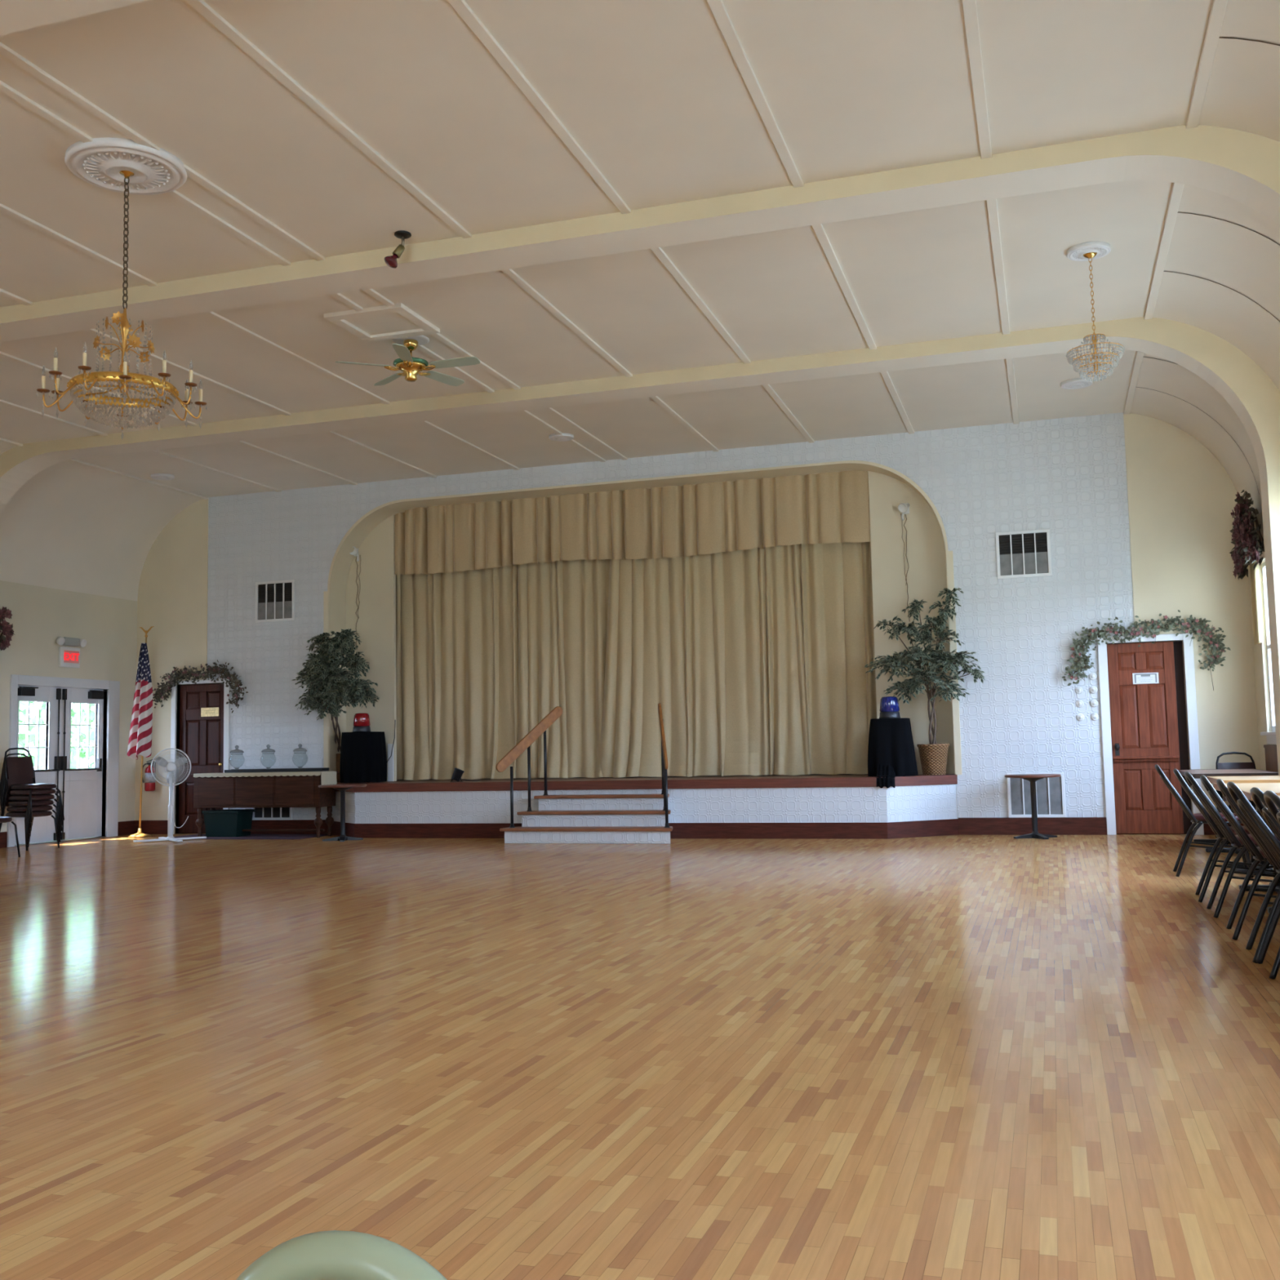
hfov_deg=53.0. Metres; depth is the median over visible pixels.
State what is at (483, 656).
stage curtain
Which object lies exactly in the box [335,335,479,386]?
ceiling fan
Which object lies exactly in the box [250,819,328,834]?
baseboard
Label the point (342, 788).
pedestal table
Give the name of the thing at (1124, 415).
trim strip
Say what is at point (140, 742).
flag pole
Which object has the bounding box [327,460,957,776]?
trim
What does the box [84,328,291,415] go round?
trim
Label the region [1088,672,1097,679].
handle
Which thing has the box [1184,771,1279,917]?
chair
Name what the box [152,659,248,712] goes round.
garland
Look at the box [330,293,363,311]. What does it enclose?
trim
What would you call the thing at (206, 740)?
door
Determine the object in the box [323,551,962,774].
trim
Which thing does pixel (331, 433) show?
trim
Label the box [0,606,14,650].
swag
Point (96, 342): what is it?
flower
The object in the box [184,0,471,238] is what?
trim
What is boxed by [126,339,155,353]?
flower
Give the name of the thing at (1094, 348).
chandelier
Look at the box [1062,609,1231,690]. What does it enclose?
garland
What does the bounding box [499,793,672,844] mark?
steps
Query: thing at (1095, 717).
handle
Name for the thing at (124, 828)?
baseboard
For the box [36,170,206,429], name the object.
chandelier
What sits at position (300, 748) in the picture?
glass jar
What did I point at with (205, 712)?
plaque
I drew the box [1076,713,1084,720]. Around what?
handle
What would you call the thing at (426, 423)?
trim
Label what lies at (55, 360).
candle
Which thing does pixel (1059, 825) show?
baseboard
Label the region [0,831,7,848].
baseboard
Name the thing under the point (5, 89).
trim
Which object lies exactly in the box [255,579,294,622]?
air vent
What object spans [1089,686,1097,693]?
handle
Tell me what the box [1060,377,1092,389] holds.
ceiling medallion
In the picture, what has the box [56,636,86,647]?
emergency light
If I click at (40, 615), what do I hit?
wall
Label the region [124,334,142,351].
flower
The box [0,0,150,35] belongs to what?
ceiling beam
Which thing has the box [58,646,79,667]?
exit sign
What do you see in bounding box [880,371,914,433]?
trim
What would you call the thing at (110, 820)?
trim
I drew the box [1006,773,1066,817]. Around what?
air vent
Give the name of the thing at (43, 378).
candle
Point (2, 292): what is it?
trim
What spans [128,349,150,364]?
flower
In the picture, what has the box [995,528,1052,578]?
air vent
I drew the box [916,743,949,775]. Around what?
basket
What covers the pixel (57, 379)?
candle
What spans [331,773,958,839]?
stage
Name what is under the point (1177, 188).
trim
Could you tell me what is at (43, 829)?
door
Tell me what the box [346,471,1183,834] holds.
wall
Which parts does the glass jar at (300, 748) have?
lid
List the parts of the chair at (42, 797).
frame, leg, seat, leg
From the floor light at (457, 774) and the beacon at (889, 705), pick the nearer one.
the beacon at (889, 705)
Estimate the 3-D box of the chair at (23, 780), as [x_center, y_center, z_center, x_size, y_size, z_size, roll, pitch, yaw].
[-7.564,1.859,15.938,0.588,0.918,0.493,-3,-5,24]
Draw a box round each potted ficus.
[291,627,379,782]
[864,587,985,775]
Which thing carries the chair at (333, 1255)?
on the floor
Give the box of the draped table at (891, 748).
[867,717,918,788]
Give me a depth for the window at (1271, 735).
13.40 m
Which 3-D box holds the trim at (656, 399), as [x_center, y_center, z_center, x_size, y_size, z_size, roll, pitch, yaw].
[0.492,-2.519,14.798,0.068,0.023,3.128,-3,-5,18]
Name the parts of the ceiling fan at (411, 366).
blade, blade, blade, motor, motor, blade, blade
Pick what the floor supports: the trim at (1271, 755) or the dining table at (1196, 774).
the dining table at (1196, 774)
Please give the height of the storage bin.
0.360 m
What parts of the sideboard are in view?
leg, drawer, drawer, drawer, leg, leg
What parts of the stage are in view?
panel, skirting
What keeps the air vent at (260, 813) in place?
in the wall at (1066, 477)
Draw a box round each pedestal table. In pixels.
[318,783,367,841]
[1004,773,1061,839]
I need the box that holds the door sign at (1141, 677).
[1132,672,1159,684]
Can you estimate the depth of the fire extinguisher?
18.37 m
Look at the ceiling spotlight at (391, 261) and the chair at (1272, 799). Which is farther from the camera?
the ceiling spotlight at (391, 261)
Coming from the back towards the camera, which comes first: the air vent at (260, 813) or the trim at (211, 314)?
the air vent at (260, 813)
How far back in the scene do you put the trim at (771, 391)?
14.45 m
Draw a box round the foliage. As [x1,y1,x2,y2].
[17,701,95,769]
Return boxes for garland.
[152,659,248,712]
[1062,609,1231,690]
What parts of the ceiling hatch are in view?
panel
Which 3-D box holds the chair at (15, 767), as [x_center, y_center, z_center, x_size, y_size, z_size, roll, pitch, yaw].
[-7.553,1.791,15.940,0.588,0.918,0.493,-3,-5,24]
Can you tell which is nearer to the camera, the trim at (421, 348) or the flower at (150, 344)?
the flower at (150, 344)
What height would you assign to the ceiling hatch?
0.040 m
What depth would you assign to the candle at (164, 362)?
7.73 m
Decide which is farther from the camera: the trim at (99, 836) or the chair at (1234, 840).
the trim at (99, 836)
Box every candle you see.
[41,375,45,388]
[53,357,57,370]
[56,377,59,391]
[82,352,86,365]
[123,361,127,375]
[162,360,166,373]
[184,388,188,400]
[189,369,192,382]
[199,389,202,401]
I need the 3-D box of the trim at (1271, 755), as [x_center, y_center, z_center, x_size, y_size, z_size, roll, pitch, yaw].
[6.248,1.409,12.354,0.030,0.785,2.580,-3,-5,18]
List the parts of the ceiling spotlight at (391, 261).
bulb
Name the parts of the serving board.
rail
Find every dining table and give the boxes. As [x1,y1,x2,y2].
[1177,768,1278,853]
[1206,775,1279,875]
[1213,782,1279,913]
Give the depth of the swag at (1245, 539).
13.20 m
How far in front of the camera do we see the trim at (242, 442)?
16.40 m
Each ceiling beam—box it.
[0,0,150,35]
[0,124,1279,342]
[0,316,1279,775]
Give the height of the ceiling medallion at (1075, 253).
0.045 m
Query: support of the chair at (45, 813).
on the floor
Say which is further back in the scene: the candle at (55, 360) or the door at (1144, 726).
the door at (1144, 726)
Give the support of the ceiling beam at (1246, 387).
attached to the ceiling
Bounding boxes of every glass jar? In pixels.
[228,745,244,769]
[260,744,276,768]
[292,743,307,768]
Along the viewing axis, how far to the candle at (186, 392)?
8.35 m
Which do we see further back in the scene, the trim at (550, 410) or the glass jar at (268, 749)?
the glass jar at (268, 749)
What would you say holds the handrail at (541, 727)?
on the steps
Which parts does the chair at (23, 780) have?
frame, backrest, leg, seat, leg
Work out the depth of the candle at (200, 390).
8.17 m
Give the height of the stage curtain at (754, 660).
3.856 m
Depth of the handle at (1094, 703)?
14.66 m
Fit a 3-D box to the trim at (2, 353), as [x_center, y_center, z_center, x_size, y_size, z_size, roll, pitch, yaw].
[-5.549,-2.555,12.899,0.068,0.023,3.370,-3,-5,18]
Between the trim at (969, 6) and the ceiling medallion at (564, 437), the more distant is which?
the ceiling medallion at (564, 437)
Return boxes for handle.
[1075,686,1083,693]
[1075,700,1084,707]
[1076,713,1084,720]
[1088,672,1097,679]
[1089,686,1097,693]
[1090,699,1097,706]
[1090,713,1098,720]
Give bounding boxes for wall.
[0,580,137,835]
[134,412,1260,834]
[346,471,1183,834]
[1248,511,1276,808]
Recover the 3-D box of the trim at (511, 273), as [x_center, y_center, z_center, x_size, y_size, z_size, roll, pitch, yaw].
[-0.621,-2.789,11.334,0.068,0.023,3.370,-3,-5,18]
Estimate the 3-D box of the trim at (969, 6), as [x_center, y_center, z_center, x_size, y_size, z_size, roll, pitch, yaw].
[1.714,-3.234,6.648,0.068,0.023,3.370,-3,-5,18]
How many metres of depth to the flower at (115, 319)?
7.99 m
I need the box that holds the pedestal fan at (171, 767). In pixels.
[133,747,206,842]
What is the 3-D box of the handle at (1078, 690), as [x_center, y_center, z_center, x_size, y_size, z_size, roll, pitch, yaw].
[5.042,0.578,14.727,0.086,0.086,0.027,-3,-5,18]
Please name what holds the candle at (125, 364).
on the chandelier at (123, 375)
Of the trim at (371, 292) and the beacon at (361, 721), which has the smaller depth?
the trim at (371, 292)
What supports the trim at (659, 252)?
attached to the ceiling
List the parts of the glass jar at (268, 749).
lid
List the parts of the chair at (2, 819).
seat, leg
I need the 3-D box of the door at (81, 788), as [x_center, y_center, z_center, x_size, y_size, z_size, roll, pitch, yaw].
[-7.684,1.685,17.667,0.122,2.072,0.840,-3,-5,18]
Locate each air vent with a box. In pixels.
[252,807,292,820]
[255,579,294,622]
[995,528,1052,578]
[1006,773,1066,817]
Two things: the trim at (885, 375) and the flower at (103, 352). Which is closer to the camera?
the flower at (103, 352)
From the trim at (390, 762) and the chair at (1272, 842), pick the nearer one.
the chair at (1272, 842)
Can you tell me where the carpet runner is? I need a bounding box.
[155,834,333,839]
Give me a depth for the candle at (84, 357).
7.56 m
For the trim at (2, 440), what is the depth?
15.06 m
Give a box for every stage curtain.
[395,559,612,780]
[598,542,876,777]
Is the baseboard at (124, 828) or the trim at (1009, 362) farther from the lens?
the baseboard at (124, 828)
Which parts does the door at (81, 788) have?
vertical rod, glazing frame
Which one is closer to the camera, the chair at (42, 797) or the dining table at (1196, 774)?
the dining table at (1196, 774)
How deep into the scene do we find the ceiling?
9.08 m
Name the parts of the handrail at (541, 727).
post, rail, post, post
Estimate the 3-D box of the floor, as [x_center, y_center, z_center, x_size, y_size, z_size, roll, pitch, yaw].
[-3.307,1.783,6.716,15.450,0.120,23.600,-3,-5,18]
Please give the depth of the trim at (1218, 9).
7.10 m
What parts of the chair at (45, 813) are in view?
frame, leg, seat, leg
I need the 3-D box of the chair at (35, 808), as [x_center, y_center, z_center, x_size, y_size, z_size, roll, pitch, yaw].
[-7.597,2.064,15.933,0.588,0.918,0.493,-3,-5,24]
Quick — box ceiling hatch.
[324,302,439,342]
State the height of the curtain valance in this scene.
1.005 m
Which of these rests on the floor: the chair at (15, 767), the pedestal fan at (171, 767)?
the pedestal fan at (171, 767)
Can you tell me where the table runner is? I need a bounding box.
[193,770,337,785]
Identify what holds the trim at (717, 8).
attached to the ceiling
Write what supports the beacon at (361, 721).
on the pedestal
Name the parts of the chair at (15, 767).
leg, backrest, frame, leg, seat, leg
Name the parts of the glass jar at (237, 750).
lid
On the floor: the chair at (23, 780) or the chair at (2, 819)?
the chair at (2, 819)
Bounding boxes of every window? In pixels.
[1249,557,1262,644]
[1257,551,1276,744]
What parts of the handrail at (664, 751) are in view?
post, rail, post, post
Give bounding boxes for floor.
[0,833,1279,1279]
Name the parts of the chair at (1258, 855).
leg, leg, seat frame, seat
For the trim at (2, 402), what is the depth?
14.05 m
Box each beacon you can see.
[352,712,370,732]
[879,696,900,718]
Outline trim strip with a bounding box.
[136,413,1250,675]
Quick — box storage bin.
[201,808,254,836]
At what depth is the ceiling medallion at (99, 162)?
8.03 m
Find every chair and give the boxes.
[0,747,64,822]
[0,752,63,828]
[0,764,62,834]
[0,769,62,839]
[0,773,60,844]
[0,779,59,850]
[0,816,20,857]
[235,1230,447,1279]
[1155,764,1254,877]
[1173,768,1279,902]
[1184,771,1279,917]
[1200,774,1279,940]
[1215,751,1256,837]
[1216,778,1279,963]
[1226,781,1279,979]
[1249,786,1279,839]
[1263,790,1279,824]
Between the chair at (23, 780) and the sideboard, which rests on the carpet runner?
the sideboard
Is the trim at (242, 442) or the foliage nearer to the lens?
the trim at (242, 442)
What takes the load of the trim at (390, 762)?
attached to the wall at (926, 576)
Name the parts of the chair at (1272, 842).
leg, leg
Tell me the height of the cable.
0.695 m
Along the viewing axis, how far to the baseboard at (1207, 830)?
14.20 m
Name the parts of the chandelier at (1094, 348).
chain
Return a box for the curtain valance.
[394,470,871,574]
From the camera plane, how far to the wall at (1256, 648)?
13.82 m
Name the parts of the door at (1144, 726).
handle, raised panel, raised panel, raised panel, raised panel, raised panel, raised panel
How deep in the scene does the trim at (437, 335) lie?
12.38 m
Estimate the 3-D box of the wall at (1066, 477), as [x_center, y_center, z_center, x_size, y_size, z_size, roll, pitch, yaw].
[-0.263,0.066,16.560,14.850,4.837,0.140,-3,-5,18]
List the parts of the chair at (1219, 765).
backrest, frame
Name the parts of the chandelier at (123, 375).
bulb, bulb, arm, arm, arm, bulb, arm, arm, arm, arm, bulb, chain, arm, arm, bulb, arm, arm, arm, bulb, bulb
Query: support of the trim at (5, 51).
attached to the ceiling
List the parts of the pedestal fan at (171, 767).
fan blade, fan blade, fan blade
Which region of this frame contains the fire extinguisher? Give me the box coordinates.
[142,759,155,791]
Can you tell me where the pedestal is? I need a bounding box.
[339,731,386,782]
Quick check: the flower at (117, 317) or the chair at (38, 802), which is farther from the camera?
the chair at (38, 802)
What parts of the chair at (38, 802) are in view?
frame, leg, seat, leg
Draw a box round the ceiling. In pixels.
[0,0,1279,600]
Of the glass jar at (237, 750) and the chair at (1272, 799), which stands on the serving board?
the glass jar at (237, 750)
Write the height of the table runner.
0.190 m
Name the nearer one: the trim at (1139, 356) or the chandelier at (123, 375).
the chandelier at (123, 375)
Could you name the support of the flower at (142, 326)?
on the chandelier at (123, 375)
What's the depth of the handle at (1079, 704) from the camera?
14.71 m
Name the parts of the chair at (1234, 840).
leg, leg, seat frame, seat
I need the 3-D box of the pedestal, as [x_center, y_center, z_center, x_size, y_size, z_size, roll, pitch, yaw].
[-3.782,1.603,17.551,0.606,0.685,0.596,-3,-5,18]
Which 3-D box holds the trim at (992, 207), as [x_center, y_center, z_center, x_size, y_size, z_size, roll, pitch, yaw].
[2.864,-2.955,10.227,0.068,0.023,3.370,-3,-5,18]
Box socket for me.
[392,244,404,258]
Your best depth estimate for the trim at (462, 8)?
7.37 m
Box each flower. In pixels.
[93,334,122,351]
[98,346,120,360]
[105,316,121,347]
[110,311,124,348]
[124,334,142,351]
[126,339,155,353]
[127,319,144,347]
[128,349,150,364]
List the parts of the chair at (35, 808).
frame, leg, seat, leg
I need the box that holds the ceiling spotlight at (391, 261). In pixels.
[383,230,411,268]
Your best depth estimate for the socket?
9.26 m
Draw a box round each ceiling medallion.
[64,137,186,195]
[151,473,174,479]
[548,432,573,441]
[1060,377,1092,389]
[1066,241,1111,261]
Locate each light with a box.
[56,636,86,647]
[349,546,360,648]
[449,767,479,782]
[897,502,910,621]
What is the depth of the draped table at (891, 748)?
14.82 m
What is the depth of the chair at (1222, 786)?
6.28 m
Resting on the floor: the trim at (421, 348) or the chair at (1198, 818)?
the chair at (1198, 818)
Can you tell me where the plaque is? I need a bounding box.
[200,706,218,716]
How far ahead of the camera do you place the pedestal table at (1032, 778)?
14.28 m
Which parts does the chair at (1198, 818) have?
leg, leg, seat, seat frame, leg, leg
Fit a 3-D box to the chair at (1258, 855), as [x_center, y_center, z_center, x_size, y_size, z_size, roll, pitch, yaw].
[3.447,1.174,7.005,0.667,0.875,0.446,-3,-5,20]
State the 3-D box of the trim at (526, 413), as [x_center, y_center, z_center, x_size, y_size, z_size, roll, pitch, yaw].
[-0.951,-2.451,15.257,0.068,0.023,3.128,-3,-5,18]
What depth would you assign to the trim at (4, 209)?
9.32 m
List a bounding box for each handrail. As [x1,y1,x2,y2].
[495,706,562,827]
[657,703,670,827]
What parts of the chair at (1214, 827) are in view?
leg, leg, seat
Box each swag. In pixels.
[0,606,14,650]
[1229,489,1264,579]
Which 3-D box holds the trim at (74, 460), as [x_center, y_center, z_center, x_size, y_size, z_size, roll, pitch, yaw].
[-6.759,-2.167,17.101,0.068,0.023,3.128,-3,-5,18]
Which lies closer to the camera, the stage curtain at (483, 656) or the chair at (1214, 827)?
the chair at (1214, 827)
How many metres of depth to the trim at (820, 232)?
10.42 m
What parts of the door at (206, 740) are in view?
raised panel, raised panel, raised panel, raised panel, raised panel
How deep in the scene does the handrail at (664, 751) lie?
14.91 m
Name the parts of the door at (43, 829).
glazing frame, vertical rod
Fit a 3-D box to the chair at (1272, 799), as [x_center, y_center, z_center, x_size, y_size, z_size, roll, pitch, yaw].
[2.749,1.004,4.831,0.667,0.875,0.446,-3,-5,18]
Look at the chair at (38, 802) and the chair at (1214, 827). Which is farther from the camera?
the chair at (38, 802)
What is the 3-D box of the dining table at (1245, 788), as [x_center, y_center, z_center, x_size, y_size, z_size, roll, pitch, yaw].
[4.252,1.332,8.362,0.704,0.742,1.854,-3,-5,18]
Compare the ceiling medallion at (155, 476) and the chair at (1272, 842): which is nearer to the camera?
the chair at (1272, 842)
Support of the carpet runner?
on the floor
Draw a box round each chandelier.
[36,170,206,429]
[1066,252,1124,376]
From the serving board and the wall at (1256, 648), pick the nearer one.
the wall at (1256, 648)
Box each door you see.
[14,684,61,844]
[57,687,106,839]
[170,679,230,834]
[1097,632,1204,835]
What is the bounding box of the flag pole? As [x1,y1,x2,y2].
[127,626,154,837]
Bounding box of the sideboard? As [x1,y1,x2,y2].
[191,771,338,837]
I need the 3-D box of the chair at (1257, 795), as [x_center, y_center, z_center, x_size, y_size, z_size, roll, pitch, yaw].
[2.859,1.031,5.173,0.667,0.875,0.446,-3,-5,18]
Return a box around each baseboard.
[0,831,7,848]
[117,820,134,835]
[134,820,168,834]
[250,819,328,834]
[958,817,1106,835]
[1203,823,1244,835]
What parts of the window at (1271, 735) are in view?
casing, sill, frame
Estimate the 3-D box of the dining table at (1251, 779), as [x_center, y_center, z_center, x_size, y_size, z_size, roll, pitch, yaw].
[4.994,1.487,10.376,0.604,0.742,1.094,-3,-5,18]
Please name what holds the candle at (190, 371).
on the chandelier at (123, 375)
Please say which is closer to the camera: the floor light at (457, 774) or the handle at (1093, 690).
the handle at (1093, 690)
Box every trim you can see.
[0,41,324,261]
[0,80,290,266]
[0,203,156,286]
[0,288,32,305]
[0,351,196,426]
[0,399,107,435]
[0,437,22,446]
[6,674,119,847]
[14,835,106,846]
[68,458,208,499]
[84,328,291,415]
[149,449,281,492]
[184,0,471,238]
[202,311,390,404]
[235,440,357,484]
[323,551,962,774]
[324,431,436,477]
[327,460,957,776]
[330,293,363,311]
[362,288,394,306]
[387,743,394,781]
[400,337,494,392]
[420,421,519,470]
[430,333,520,389]
[447,0,631,213]
[501,268,632,377]
[519,410,606,462]
[543,407,627,460]
[649,395,719,451]
[650,247,751,364]
[706,0,804,187]
[762,384,814,443]
[811,223,876,349]
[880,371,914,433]
[961,0,991,159]
[986,198,1009,334]
[1005,358,1019,423]
[1123,351,1143,414]
[1143,182,1183,319]
[1186,0,1227,128]
[1263,744,1279,811]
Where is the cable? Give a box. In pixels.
[386,720,395,762]
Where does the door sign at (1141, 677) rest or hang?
attached to the door at (1144, 726)
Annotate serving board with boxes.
[224,767,328,773]
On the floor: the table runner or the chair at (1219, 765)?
the chair at (1219, 765)
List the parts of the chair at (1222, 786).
leg, leg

